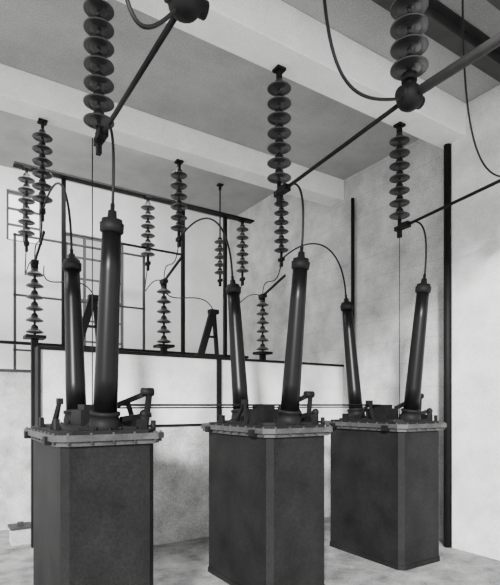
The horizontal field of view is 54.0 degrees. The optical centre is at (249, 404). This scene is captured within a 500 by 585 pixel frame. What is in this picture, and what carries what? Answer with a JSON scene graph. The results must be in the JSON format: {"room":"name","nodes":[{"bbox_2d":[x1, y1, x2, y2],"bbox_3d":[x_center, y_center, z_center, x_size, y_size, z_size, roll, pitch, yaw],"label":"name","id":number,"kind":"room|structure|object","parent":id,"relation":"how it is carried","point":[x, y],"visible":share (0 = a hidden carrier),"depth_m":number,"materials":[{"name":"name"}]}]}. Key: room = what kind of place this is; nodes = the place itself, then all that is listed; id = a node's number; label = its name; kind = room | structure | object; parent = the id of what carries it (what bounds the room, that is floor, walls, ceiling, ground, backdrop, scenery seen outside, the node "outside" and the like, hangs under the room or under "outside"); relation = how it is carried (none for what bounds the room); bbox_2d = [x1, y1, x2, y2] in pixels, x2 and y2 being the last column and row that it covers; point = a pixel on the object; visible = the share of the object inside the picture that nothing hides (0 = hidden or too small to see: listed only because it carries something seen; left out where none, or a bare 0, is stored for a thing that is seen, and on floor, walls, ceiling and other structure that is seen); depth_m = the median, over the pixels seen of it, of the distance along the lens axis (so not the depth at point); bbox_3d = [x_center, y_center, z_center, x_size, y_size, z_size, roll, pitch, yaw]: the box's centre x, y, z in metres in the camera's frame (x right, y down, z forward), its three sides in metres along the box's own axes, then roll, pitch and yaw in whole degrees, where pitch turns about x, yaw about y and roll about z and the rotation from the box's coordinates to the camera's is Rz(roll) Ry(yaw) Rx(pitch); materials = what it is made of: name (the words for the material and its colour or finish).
{"room":"electrical room","nodes":[
{"label":"electrical room","id":0,"kind":"room"},
{"bbox_2d":[0,369,30,530],"bbox_3d":[-5.788,0.640,5.689,8.500,2.320,0.190,0,0,-33],"label":"wall","id":1,"kind":"structure","parent":0,"point":[15,384],"depth_m":7.14,"materials":[{"name":"paint"}]},
{"bbox_2d":[0,165,229,369],"bbox_3d":[-5.428,-1.300,8.071,11.700,6.200,0.250,0,0,-33],"label":"wall","id":2,"kind":"structure","parent":0,"point":[201,282],"depth_m":9.88,"materials":[{"name":"paint"}]},
{"bbox_2d":[6,190,40,244],"bbox_3d":[-4.093,-3.370,8.897,0.600,0.900,0.060,0,0,-33],"label":"window","id":3,"kind":"structure","parent":2,"relation":"in","point":[8,192],"depth_m":8.78,"materials":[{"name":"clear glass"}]},
{"bbox_2d":[13,233,60,368],"bbox_3d":[-3.547,-1.694,8.190,0.728,2.202,0.040,0,0,-33],"label":"metal frame","id":4,"kind":"object","parent":2,"relation":"on","point":[14,234],"depth_m":7.99,"materials":[{"name":"paint"}]},
{"bbox_2d":[66,233,123,347],"bbox_3d":[-3.042,-2.025,9.584,1.150,2.450,0.065,0,0,-33],"label":"window","id":5,"kind":"structure","parent":2,"relation":"in","point":[84,255],"depth_m":9.57,"materials":[{"name":"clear glass"}]},
{"bbox_2d":[39,169,175,347],"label":"metal frame","id":6,"kind":"object","parent":2,"relation":"on","point":[63,177],"depth_m":7.12,"materials":[{"name":"metal"}]},
{"bbox_2d":[18,165,34,251],"bbox_3d":[-3.079,-2.691,6.765,0.221,1.154,0.221,0,0,-33],"label":"insulator string","id":7,"kind":"object","parent":6,"relation":"hanging from","point":[26,179],"visible":1,"depth_m":6.74,"materials":[{"name":"ceramic"}]},
{"bbox_2d":[24,252,29,274],"bbox_3d":[-2.954,-2.018,6.573,0.016,0.418,0.727,0,0,-33],"label":"jumper cable","id":8,"kind":"object","parent":7,"relation":"attached to","point":[25,270],"visible":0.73,"depth_m":6.81,"materials":[{"name":"grey metal"}]},
{"bbox_2d":[141,195,154,270],"bbox_3d":[-1.605,-2.691,7.723,0.221,1.154,0.221,0,0,-33],"label":"insulator string","id":9,"kind":"object","parent":6,"relation":"attached to","point":[147,207],"visible":1,"depth_m":7.69,"materials":[{"name":"ceramic"}]},
{"bbox_2d":[145,271,159,290],"bbox_3d":[-1.480,-2.018,7.531,0.016,0.418,0.727,0,0,-33],"label":"jumper cable","id":10,"kind":"object","parent":9,"relation":"attached to","point":[146,271],"visible":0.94,"depth_m":7.76,"materials":[{"name":"grey metal"}]},
{"bbox_2d":[120,252,145,348],"bbox_3d":[-2.169,-1.924,9.087,0.477,1.739,0.040,0,0,-33],"label":"metal frame","id":11,"kind":"object","parent":2,"relation":"on","point":[143,308],"depth_m":9.18,"materials":[{"name":"paint"}]},
{"bbox_2d":[121,231,196,354],"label":"metal frame","id":12,"kind":"object","parent":2,"relation":"on","point":[182,253],"depth_m":8.15,"materials":[{"name":"metal"}]},
{"bbox_2d":[181,202,253,357],"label":"metal frame","id":13,"kind":"object","parent":2,"relation":"on","point":[225,216],"depth_m":8.59,"materials":[{"name":"metal"}]},
{"bbox_2d":[236,219,248,285],"bbox_3d":[-0.134,-2.691,8.680,0.221,1.154,0.221,0,0,-33],"label":"insulator string","id":14,"kind":"object","parent":13,"relation":"hanging from","point":[242,228],"visible":1,"depth_m":8.65,"materials":[{"name":"ceramic"}]},
{"bbox_2d":[35,346,343,545],"bbox_3d":[-0.464,0.568,6.867,4.690,2.465,0.220,0,0,-33],"label":"wall partition","id":15,"kind":"structure","parent":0,"point":[181,459],"depth_m":6.53,"materials":[{"name":"paint"}]},
{"bbox_2d":[82,294,98,348],"bbox_3d":[-1.946,-0.996,5.927,0.420,0.668,0.120,0,0,-33],"label":"bracket","id":16,"kind":"object","parent":15,"relation":"on","point":[87,314],"visible":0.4,"depth_m":5.91,"materials":[{"name":"metal"}]},
{"bbox_2d":[119,348,159,352],"label":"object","id":17,"kind":"object","parent":15,"relation":"on","point":[120,349],"depth_m":7.73,"materials":[{"name":"metal"}]},
{"bbox_2d":[153,256,182,353],"bbox_3d":[-1.124,-0.116,6.984,0.240,3.833,0.746,0,0,-33],"label":"switch","id":18,"kind":"object","parent":15,"relation":"on","point":[163,347],"visible":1,"depth_m":7.15,"materials":[{"name":"ceramic"}]},
{"bbox_2d":[164,287,212,308],"bbox_3d":[-0.908,-1.550,6.978,0.833,0.467,0.126,0,0,24],"label":"jumper cable","id":19,"kind":"object","parent":18,"relation":"attached to","point":[164,287],"visible":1,"depth_m":6.91,"materials":[{"name":"grey metal"}]},
{"bbox_2d":[194,309,224,356],"bbox_3d":[-0.563,-0.996,6.827,0.420,0.668,0.120,0,0,-33],"label":"bracket","id":20,"kind":"object","parent":15,"relation":"on","point":[211,320],"visible":0.9,"depth_m":6.81,"materials":[{"name":"metal"}]},
{"bbox_2d":[253,274,285,359],"bbox_3d":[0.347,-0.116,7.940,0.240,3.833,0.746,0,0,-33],"label":"insulator","id":21,"kind":"object","parent":15,"relation":"on","point":[262,353],"visible":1,"depth_m":8.10,"materials":[{"name":"ceramic"}]},
{"bbox_2d":[0,0,499,219],"bbox_3d":[-2.297,-4.050,3.486,11.950,0.700,11.350,0,0,-33],"label":"ceiling","id":22,"kind":"structure","parent":0,"point":[192,82],"depth_m":5.81,"materials":[{"name":"concrete"}]},
{"bbox_2d":[32,118,52,221],"bbox_3d":[-2.452,-2.765,5.801,0.230,1.182,0.230,0,0,-33],"label":"insulator string","id":23,"kind":"object","parent":22,"relation":"hanging from","point":[42,137],"visible":1,"depth_m":5.77,"materials":[{"name":"ceramic"}]},
{"bbox_2d":[34,221,42,257],"bbox_3d":[-2.594,-2.042,6.019,0.016,0.486,0.536,0,0,-33],"label":"jumper cable","id":24,"kind":"object","parent":23,"relation":"attached to","point":[41,221],"visible":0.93,"depth_m":5.95,"materials":[{"name":"grey metal"}]},
{"bbox_2d":[42,182,72,248],"bbox_3d":[-2.060,-1.908,5.198,0.024,0.938,1.445,0,0,-33],"label":"jumper cable","id":25,"kind":"object","parent":23,"relation":"attached to","point":[56,183],"visible":1,"depth_m":4.73,"materials":[{"name":"black rubber"}]},
{"bbox_2d":[83,0,114,155],"bbox_3d":[-1.187,-2.632,3.856,0.236,1.328,0.236,0,0,-33],"label":"insulator string","id":26,"kind":"object","parent":22,"relation":"hanging from","point":[97,25],"visible":0.95,"depth_m":3.83,"materials":[{"name":"ceramic"}]},
{"bbox_2d":[92,138,92,409],"bbox_3d":[-1.229,-0.970,3.829,0.009,2.220,0.009,0,0,-33],"label":"wire","id":27,"kind":"object","parent":26,"relation":"hanging from","point":[92,138],"visible":0.65,"depth_m":3.83,"materials":[{"name":"grey metal"}]},
{"bbox_2d":[95,16,176,142],"bbox_3d":[-0.348,-2.095,2.565,0.070,0.074,3.040,0,0,-33],"label":"conductor","id":28,"kind":"object","parent":26,"relation":"attached to","point":[101,133],"visible":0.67,"depth_m":3.13,"materials":[{"name":"metal"}]},
{"bbox_2d":[103,125,114,202],"bbox_3d":[-1.084,-1.775,3.697,0.022,0.672,0.384,0,0,-33],"label":"jumper cable","id":29,"kind":"object","parent":28,"relation":"attached to","point":[108,126],"visible":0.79,"depth_m":3.54,"materials":[{"name":"black rubber"}]},
{"bbox_2d":[0,63,343,206],"bbox_3d":[-3.443,-3.530,5.019,11.700,0.340,0.330,0,0,-33],"label":"ceiling beam","id":30,"kind":"structure","parent":22,"relation":"attached to","point":[22,93],"depth_m":6.36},
{"bbox_2d":[170,159,186,247],"bbox_3d":[-0.979,-2.765,6.760,0.230,1.182,0.230,0,0,-33],"label":"insulator string","id":31,"kind":"object","parent":22,"relation":"hanging from","point":[178,174],"visible":1,"depth_m":6.73,"materials":[{"name":"ceramic"}]},
{"bbox_2d":[163,247,178,278],"bbox_3d":[-1.120,-2.042,6.978,0.016,0.486,0.536,0,0,-33],"label":"jumper cable","id":32,"kind":"object","parent":31,"relation":"attached to","point":[178,247],"visible":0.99,"depth_m":6.94,"materials":[{"name":"grey metal"}]},
{"bbox_2d":[180,217,232,275],"bbox_3d":[-0.586,-1.908,6.157,0.024,0.938,1.445,0,0,-33],"label":"jumper cable","id":33,"kind":"object","parent":31,"relation":"attached to","point":[208,218],"visible":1,"depth_m":5.75,"materials":[{"name":"black rubber"}]},
{"bbox_2d":[214,183,223,286],"bbox_3d":[-0.570,-3.229,9.351,0.221,1.938,0.221,0,0,-33],"label":"insulator string","id":34,"kind":"object","parent":22,"relation":"hanging from","point":[219,241],"visible":0.9,"depth_m":9.33,"materials":[{"name":"ceramic"}]},
{"bbox_2d":[267,64,290,204],"bbox_3d":[0.286,-2.632,4.815,0.236,1.328,0.236,0,0,-33],"label":"insulator string","id":35,"kind":"object","parent":22,"relation":"hanging from","point":[279,88],"visible":0.98,"depth_m":4.79,"materials":[{"name":"ceramic"}]},
{"bbox_2d":[278,32,499,194],"bbox_3d":[1.126,-2.145,3.524,0.070,0.174,3.041,0,0,-33],"label":"conductor","id":36,"kind":"object","parent":35,"relation":"hanging from","point":[493,42],"visible":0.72,"depth_m":3.31,"materials":[{"name":"metal"}]},
{"bbox_2d":[287,183,303,245],"bbox_3d":[0.390,-1.775,4.656,0.022,0.672,0.384,0,0,-33],"label":"jumper cable","id":37,"kind":"object","parent":36,"relation":"attached to","point":[296,184],"visible":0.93,"depth_m":4.50,"materials":[{"name":"black rubber"}]},
{"bbox_2d":[274,195,288,266],"bbox_3d":[0.493,-2.765,7.716,0.230,1.182,0.230,0,0,-33],"label":"insulator string","id":38,"kind":"object","parent":22,"relation":"hanging from","point":[281,212],"visible":0.94,"depth_m":7.69,"materials":[{"name":"ceramic"}]},
{"bbox_2d":[262,267,280,293],"bbox_3d":[0.351,-2.042,7.934,0.016,0.486,0.536,0,0,-33],"label":"jumper cable","id":39,"kind":"object","parent":38,"relation":"attached to","point":[280,267],"visible":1,"depth_m":7.91,"materials":[{"name":"grey metal"}]},
{"bbox_2d":[283,243,346,294],"bbox_3d":[0.885,-1.908,7.113,0.024,0.938,1.445,0,0,-33],"label":"jumper cable","id":40,"kind":"object","parent":38,"relation":"attached to","point":[327,248],"visible":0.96,"depth_m":6.75,"materials":[{"name":"black rubber"}]},
{"bbox_2d":[116,0,465,151],"bbox_3d":[-2.187,-3.500,3.087,11.700,0.400,0.360,0,0,-33],"label":"ceiling beam","id":41,"kind":"structure","parent":22,"relation":"attached to","point":[267,34],"depth_m":4.79,"materials":[{"name":"white paint"}]},
{"bbox_2d":[389,121,409,237],"bbox_3d":[1.758,-2.632,5.771,0.236,1.328,0.236,0,0,-33],"label":"insulator string","id":42,"kind":"object","parent":22,"relation":"hanging from","point":[400,140],"visible":0.99,"depth_m":5.75,"materials":[{"name":"ceramic"}]},
{"bbox_2d":[399,237,399,416],"bbox_3d":[1.758,-0.970,5.771,0.009,2.220,0.009,0,0,-33],"label":"wire","id":43,"kind":"object","parent":42,"relation":"hanging from","point":[399,237],"visible":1,"depth_m":5.77,"materials":[{"name":"grey metal"}]},
{"bbox_2d":[399,179,499,228],"bbox_3d":[2.597,-2.145,4.481,0.070,0.174,3.041,0,0,-33],"label":"conductor","id":44,"kind":"object","parent":42,"relation":"hanging from","point":[407,224],"visible":1,"depth_m":5.22,"materials":[{"name":"metal"}]},
{"bbox_2d":[410,221,426,273],"bbox_3d":[1.861,-1.775,5.613,0.022,0.672,0.384,0,0,-33],"label":"jumper cable","id":45,"kind":"object","parent":44,"relation":"attached to","point":[418,222],"visible":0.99,"depth_m":5.46,"materials":[{"name":"grey metal"}]},
{"bbox_2d":[371,0,499,81],"bbox_3d":[1.638,-3.590,4.525,3.280,0.200,0.160,0,0,-33],"label":"girder","id":46,"kind":"object","parent":22,"relation":"attached to","point":[445,26],"visible":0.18,"depth_m":4.72,"materials":[{"name":"paint"}]},
{"bbox_2d":[487,0,499,10],"bbox_3d":[-0.561,-3.565,2.403,9.680,0.260,0.160,0,0,-33],"label":"girder","id":47,"kind":"object","parent":22,"relation":"attached to","point":[496,3],"visible":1,"depth_m":4.20,"materials":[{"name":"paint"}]},
{"bbox_2d":[125,0,176,29],"bbox_3d":[-0.494,-2.645,2.446,0.393,1.571,0.022,0,0,-33],"label":"hanging cable","id":48,"kind":"object","parent":47,"relation":"hanging from","point":[171,13],"visible":0.88,"depth_m":2.43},
{"bbox_2d":[164,0,209,23],"bbox_3d":[-0.337,-2.716,2.548,0.264,1.427,0.264,0,0,-33],"label":"insulator string","id":49,"kind":"object","parent":47,"relation":"hanging from","point":[188,11],"visible":0.96,"depth_m":2.53,"materials":[{"name":"ceramic"}]},
{"bbox_2d":[323,0,401,100],"bbox_3d":[0.784,-2.736,3.277,0.852,1.388,0.022,0,0,-33],"label":"hanging cable","id":50,"kind":"object","parent":47,"relation":"hanging from","point":[340,71],"visible":0.96,"depth_m":3.14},
{"bbox_2d":[390,0,428,112],"bbox_3d":[1.137,-2.767,3.507,0.264,1.327,0.264,0,0,-33],"label":"insulator string","id":51,"kind":"object","parent":47,"relation":"hanging from","point":[409,26],"visible":1,"depth_m":3.47,"materials":[{"name":"ceramic"}]},
{"bbox_2d":[462,0,499,177],"bbox_3d":[2.137,-2.671,4.157,1.133,1.517,0.016,0,0,-33],"label":"hanging cable","id":52,"kind":"object","parent":47,"relation":"hanging from","point":[463,44],"visible":0.94,"depth_m":3.88,"materials":[{"name":"black rubber"}]},
{"bbox_2d":[0,516,499,584],"bbox_3d":[-1.888,1.900,2.858,11.950,0.200,12.850,0,0,-33],"label":"floor","id":53,"kind":"structure","parent":0,"point":[186,562],"depth_m":5.41,"materials":[{"name":"concrete"}]},
{"bbox_2d":[8,521,30,545],"bbox_3d":[-3.004,1.665,6.426,0.270,0.270,0.290,0,0,-33],"label":"box","id":54,"kind":"object","parent":53,"relation":"on","point":[19,532],"visible":0.88,"depth_m":6.33,"materials":[{"name":"paint"}]},
{"bbox_2d":[23,230,46,547],"bbox_3d":[-2.598,-0.116,6.025,0.240,3.833,0.746,0,0,-33],"label":"switch","id":55,"kind":"object","parent":53,"relation":"on","point":[34,263],"visible":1,"depth_m":6.19,"materials":[{"name":"ceramic"}]},
{"bbox_2d":[43,266,91,292],"bbox_3d":[-2.292,-1.550,6.079,0.833,0.467,0.126,0,0,24],"label":"jumper cable","id":56,"kind":"object","parent":55,"relation":"attached to","point":[43,266],"visible":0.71,"depth_m":6.06,"materials":[{"name":"grey metal"}]},
{"bbox_2d":[66,242,100,257],"bbox_3d":[-2.916,-2.663,8.601,0.581,0.263,0.040,0,0,-33],"label":"metal frame","id":57,"kind":"object","parent":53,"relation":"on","point":[67,243],"depth_m":8.56,"materials":[{"name":"paint"}]},
{"bbox_2d":[24,203,163,584],"bbox_3d":[-1.320,0.169,4.092,0.905,3.261,1.381,0,0,-33],"label":"circuit breaker","id":58,"kind":"object","parent":53,"relation":"on","point":[93,469],"visible":1,"depth_m":3.62,"materials":[{"name":"paint"}]},
{"bbox_2d":[201,246,332,584],"bbox_3d":[0.154,0.169,5.051,0.905,3.261,1.381,0,0,-33],"label":"circuit breaker","id":59,"kind":"object","parent":53,"relation":"on","point":[266,463],"visible":1,"depth_m":4.61,"materials":[{"name":"paint"}]},
{"bbox_2d":[117,404,380,408],"bbox_3d":[0.129,0.011,5.074,3.450,0.042,0.087,0,0,-33],"label":"rod","id":60,"kind":"object","parent":59,"relation":"attached to","point":[360,405],"visible":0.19,"depth_m":4.83,"materials":[{"name":"metal"}]},
{"bbox_2d":[325,274,446,570],"bbox_3d":[1.625,0.169,6.007,0.905,3.261,1.381,0,0,-33],"label":"circuit breaker","id":61,"kind":"object","parent":53,"relation":"on","point":[385,465],"visible":0.98,"depth_m":5.58,"materials":[{"name":"paint"}]},
{"bbox_2d":[230,139,451,542],"bbox_3d":[2.607,-1.300,6.676,0.250,6.200,11.350,0,0,-33],"label":"wall","id":62,"kind":"structure","parent":0,"point":[376,243],"depth_m":7.62,"materials":[{"name":"paint"}]},
{"bbox_2d":[351,198,353,319],"bbox_3d":[1.640,-0.750,7.842,0.056,5.100,0.056,0,0,-33],"label":"conduit","id":63,"kind":"object","parent":62,"relation":"attached to","point":[352,199],"visible":0.34,"depth_m":7.82,"materials":[{"name":"metal"}]},
{"bbox_2d":[444,143,450,547],"bbox_3d":[2.506,-0.750,6.234,0.090,5.100,0.090,0,0,-33],"label":"conduit","id":64,"kind":"object","parent":62,"relation":"attached to","point":[447,147],"visible":1,"depth_m":6.20,"materials":[{"name":"metal"}]},
{"bbox_2d":[452,85,499,560],"bbox_3d":[2.963,-0.950,5.715,0.200,5.500,1.250,0,0,-33],"label":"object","id":65,"kind":"structure","parent":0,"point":[476,218],"depth_m":5.90,"materials":[{"name":"white paint"}]}
]}

